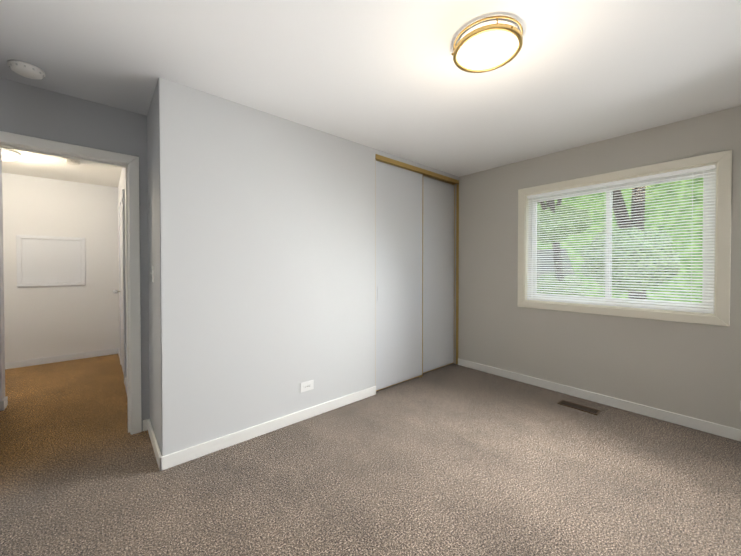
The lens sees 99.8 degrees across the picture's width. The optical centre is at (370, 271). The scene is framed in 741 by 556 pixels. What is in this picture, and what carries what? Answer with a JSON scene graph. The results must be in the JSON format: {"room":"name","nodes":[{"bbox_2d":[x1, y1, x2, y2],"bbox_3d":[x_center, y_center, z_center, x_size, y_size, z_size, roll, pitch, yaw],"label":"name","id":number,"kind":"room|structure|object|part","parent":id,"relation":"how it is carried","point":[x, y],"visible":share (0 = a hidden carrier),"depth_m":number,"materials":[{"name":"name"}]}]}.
{"room":"empty bedroom","nodes":[
{"label":"empty bedroom","id":0,"kind":"room"},
{"bbox_2d":[0,148,4,400],"bbox_3d":[-3.782,0.015,2.388,1.260,2.440,0.120,-1,1,-41],"label":"wall","id":1,"kind":"structure","parent":0,"point":[2,367],"depth_m":2.79,"materials":[{"name":"white paint"}]},
{"bbox_2d":[0,398,6,410],"bbox_3d":[-3.733,1.193,2.357,1.274,0.085,0.020,-1,1,-41],"label":"baseboard","id":2,"kind":"structure","parent":1,"relation":"attached to","point":[3,404],"depth_m":2.76,"materials":[{"name":"white"}]},
{"bbox_2d":[2,172,118,361],"bbox_3d":[-4.567,-0.004,3.930,2.330,2.440,0.120,-1,1,-41],"label":"wall","id":3,"kind":"structure","parent":0,"point":[43,321],"depth_m":4.20,"materials":[{"name":"white paint"}]},
{"bbox_2d":[16,235,85,286],"bbox_3d":[-4.215,-0.137,4.141,0.640,0.660,0.018,-1,1,-41],"label":"panel frame","id":4,"kind":"object","parent":3,"relation":"attached to","point":[50,261],"visible":1,"depth_m":4.12,"materials":[{"name":"white"}]},
{"bbox_2d":[5,348,116,368],"bbox_3d":[-4.507,1.174,3.906,2.130,0.085,0.016,-1,1,-41],"label":"baseboard","id":5,"kind":"structure","parent":3,"relation":"attached to","point":[32,362],"depth_m":4.18,"materials":[{"name":"white wood"}]},
{"bbox_2d":[0,78,149,430],"bbox_3d":[-2.650,0.023,1.714,2.330,2.440,0.120,-1,1,-41],"label":"wall","id":6,"kind":"structure","parent":0,"point":[30,111],"depth_m":2.21,"materials":[{"name":"grey paint"}]},
{"bbox_2d":[0,131,141,434],"bbox_3d":[-2.139,0.184,2.160,0.871,2.108,0.156,-1,1,-41],"label":"door frame","id":7,"kind":"structure","parent":6,"relation":"attached to","point":[134,265],"depth_m":2.36,"materials":[{"name":"white wood"}]},
{"bbox_2d":[143,419,147,430],"bbox_3d":[-2.135,1.196,2.085,1.056,0.085,0.014,-1,1,-41],"label":"baseboard","id":8,"kind":"structure","parent":6,"relation":"attached to","point":[145,425],"depth_m":2.42,"materials":[{"name":"white wood"}]},
{"bbox_2d":[118,168,126,377],"bbox_3d":[-2.758,0.001,3.558,0.080,2.440,2.810,-1,1,-41],"label":"wall","id":9,"kind":"structure","parent":0,"point":[121,185],"depth_m":3.38,"materials":[{"name":"white paint"}]},
{"bbox_2d":[113,189,125,384],"bbox_3d":[-3.001,0.165,3.713,0.084,2.108,0.976,-1,1,-41],"label":"door","id":10,"kind":"structure","parent":9,"relation":"in","point":[121,291],"depth_m":3.69,"materials":[{"name":"white wood"}]},
{"bbox_2d":[147,78,162,455],"bbox_3d":[-1.517,0.018,2.187,0.004,2.440,0.646,-1,1,-41],"label":"wall","id":11,"kind":"structure","parent":0,"point":[154,259],"depth_m":2.13,"materials":[{"name":"grey paint"}]},
{"bbox_2d":[151,266,153,281],"bbox_3d":[-1.533,0.018,2.191,0.016,0.115,0.070,-1,1,-41],"label":"light switch","id":12,"kind":"object","parent":11,"relation":"attached to","point":[152,273],"visible":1,"depth_m":2.19,"materials":[{"name":"white plastic"}]},
{"bbox_2d":[147,419,161,466],"bbox_3d":[-1.518,1.195,2.189,0.014,0.085,0.664,-1,1,-41],"label":"baseboard return","id":13,"kind":"object","parent":11,"relation":"attached to","point":[157,452],"visible":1,"depth_m":2.13,"materials":[{"name":"white wood"}]},
{"bbox_2d":[159,77,458,455],"bbox_3d":[-0.362,0.003,3.329,3.236,2.440,0.870,-1,1,-41],"label":"wall","id":14,"kind":"structure","parent":0,"point":[267,264],"depth_m":2.33,"materials":[{"name":"white paint"}]},
{"bbox_2d":[159,386,375,470],"bbox_3d":[-0.628,1.191,2.529,1.804,0.085,0.014,-1,1,-41],"label":"baseboard","id":15,"kind":"structure","parent":14,"relation":"attached to","point":[196,451],"depth_m":2.32,"materials":[{"name":"white wood"}]},
{"bbox_2d":[300,380,313,392],"bbox_3d":[-0.531,0.960,2.615,0.124,0.078,0.008,-1,1,-41],"label":"outlet","id":16,"kind":"object","parent":14,"relation":"attached to","point":[306,386],"visible":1,"depth_m":2.61,"materials":[{"name":"white plastic"}]},
{"bbox_2d":[375,154,458,385],"bbox_3d":[0.567,0.023,3.621,1.447,2.393,0.104,-1,1,-41],"label":"door frame","id":17,"kind":"structure","parent":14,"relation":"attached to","point":[417,169],"depth_m":3.82,"materials":[{"name":"wood"}]},
{"bbox_2d":[376,160,422,390],"bbox_3d":[0.317,0.022,3.386,0.755,2.378,0.024,-1,1,-41],"label":"closet door","id":18,"kind":"structure","parent":17,"relation":"hanging from","point":[399,274],"depth_m":3.36,"materials":[{"name":"white painted wood"},{"name":"brass"}]},
{"bbox_2d":[423,175,454,372],"bbox_3d":[0.809,0.016,3.857,0.755,2.378,0.024,-1,1,-41],"label":"closet door","id":19,"kind":"structure","parent":17,"relation":"hanging from","point":[438,260],"depth_m":3.88,"materials":[{"name":"white painted wood"},{"name":"brass"}]},
{"bbox_2d":[0,354,740,555],"bbox_3d":[-1.050,1.284,2.478,5.730,0.100,6.940,-1,1,-41],"label":"floor","id":20,"kind":"structure","parent":0,"point":[452,459],"depth_m":1.85,"materials":[{"name":"carpet"}]},
{"bbox_2d":[557,400,600,414],"bbox_3d":[1.883,1.226,2.827,0.115,0.006,0.310,-1,1,-41],"label":"floor air vent","id":21,"kind":"object","parent":20,"relation":"on","point":[580,407],"visible":1,"depth_m":2.81,"materials":[{"name":"brown metal"}]},
{"bbox_2d":[0,0,740,186],"bbox_3d":[-1.050,-1.256,2.447,5.730,0.100,6.940,-1,1,-41],"label":"ceiling","id":22,"kind":"structure","parent":0,"point":[389,77],"depth_m":1.82,"materials":[{"name":"paint"}]},
{"bbox_2d":[2,148,20,160],"bbox_3d":[-3.706,-1.161,3.126,0.270,0.104,0.270,-1,1,-41],"label":"hall ceiling light","id":23,"kind":"object","parent":22,"relation":"attached to","point":[9,155],"visible":0.81,"depth_m":3.12,"materials":[{"name":"white plastic"}]},
{"bbox_2d":[7,60,44,78],"bbox_3d":[-2.027,-1.179,1.842,0.152,0.038,0.152,-1,1,-41],"label":"smoke detector","id":24,"kind":"object","parent":22,"relation":"attached to","point":[26,70],"visible":1,"depth_m":1.81,"materials":[{"name":"white plastic"}]},
{"bbox_2d":[62,158,80,164],"bbox_3d":[-3.280,-1.199,3.428,0.152,0.038,0.152,-1,1,-41],"label":"smoke detector","id":25,"kind":"object","parent":22,"relation":"attached to","point":[71,161],"visible":1,"depth_m":3.39,"materials":[{"name":"white plastic"}]},
{"bbox_2d":[451,16,522,72],"bbox_3d":[0.603,-1.157,1.618,0.343,0.076,0.338,-1,1,-41],"label":"ceiling light","id":26,"kind":"object","parent":22,"relation":"attached to","point":[487,44],"visible":1,"depth_m":1.55,"materials":[{"name":"white plastic"}]},
{"bbox_2d":[444,106,740,429],"bbox_3d":[2.021,0.005,3.169,0.160,2.440,3.990,-1,1,-41],"label":"wall","id":27,"kind":"structure","parent":0,"point":[693,370],"depth_m":2.92,"materials":[{"name":"grey paint"}]},
{"bbox_2d":[458,358,740,441],"bbox_3d":[2.161,1.186,2.888,0.014,0.085,3.120,-1,1,-41],"label":"baseboard","id":28,"kind":"structure","parent":27,"relation":"attached to","point":[703,425],"depth_m":2.80,"materials":[{"name":"white wood"}]},
{"bbox_2d":[517,150,731,325],"bbox_3d":[2.202,-0.252,2.932,0.162,1.300,1.550,-1,1,-41],"label":"window","id":29,"kind":"structure","parent":27,"relation":"in","point":[720,314],"depth_m":2.63,"materials":[{"name":"white"}]},
{"bbox_3d":[2.236,-0.252,2.961,0.036,1.056,1.306,-1,1,-41],"label":"glass","id":30,"kind":"part","parent":29,"relation":"part of","materials":[{"name":"clear glass"}]},
{"bbox_2d":[527,164,714,312],"bbox_3d":[2.179,-0.254,2.912,0.040,1.138,1.384,-1,1,-41],"label":"window blinds","id":31,"kind":"object","parent":29,"relation":"attached to","point":[709,167],"visible":0.85,"depth_m":2.78,"materials":[{"name":"white plastic"}]},
{"label":"outside","id":32,"kind":"structure","parent":0,"visible":0},
{"bbox_3d":[13.389,4.143,17.976,36.240,0.200,70.000,-1,1,-41],"label":"ground","id":33,"kind":"structure","parent":32,"visible":0},
{"bbox_2d":[537,248,574,277],"bbox_3d":[6.346,1.518,15.951,3.100,5.100,6.400,-1,1,-41],"label":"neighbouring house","id":34,"kind":"structure","parent":33,"relation":"on","point":[544,251],"depth_m":13.58,"materials":[{"name":"white"}]},
{"bbox_2d":[537,199,592,295],"bbox_3d":[5.930,-0.807,10.924,4.484,9.897,4.301,-1,1,-41],"label":"tree","id":35,"kind":"object","parent":33,"relation":"on","point":[559,216],"depth_m":10.40,"materials":[{"name":"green plant"}]},
{"bbox_2d":[580,186,679,298],"bbox_3d":[4.475,-2.364,5.380,5.757,13.140,6.691,-1,1,-41],"label":"tree","id":36,"kind":"object","parent":33,"relation":"on","point":[633,201],"depth_m":6.26,"materials":[{"name":"green plant"}]},
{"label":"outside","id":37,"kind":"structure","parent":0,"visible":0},
{"bbox_2d":[537,178,703,312],"bbox_3d":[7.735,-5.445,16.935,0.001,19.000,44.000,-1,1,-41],"label":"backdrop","id":38,"kind":"structure","parent":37,"point":[626,194],"depth_m":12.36,"materials":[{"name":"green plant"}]}
]}

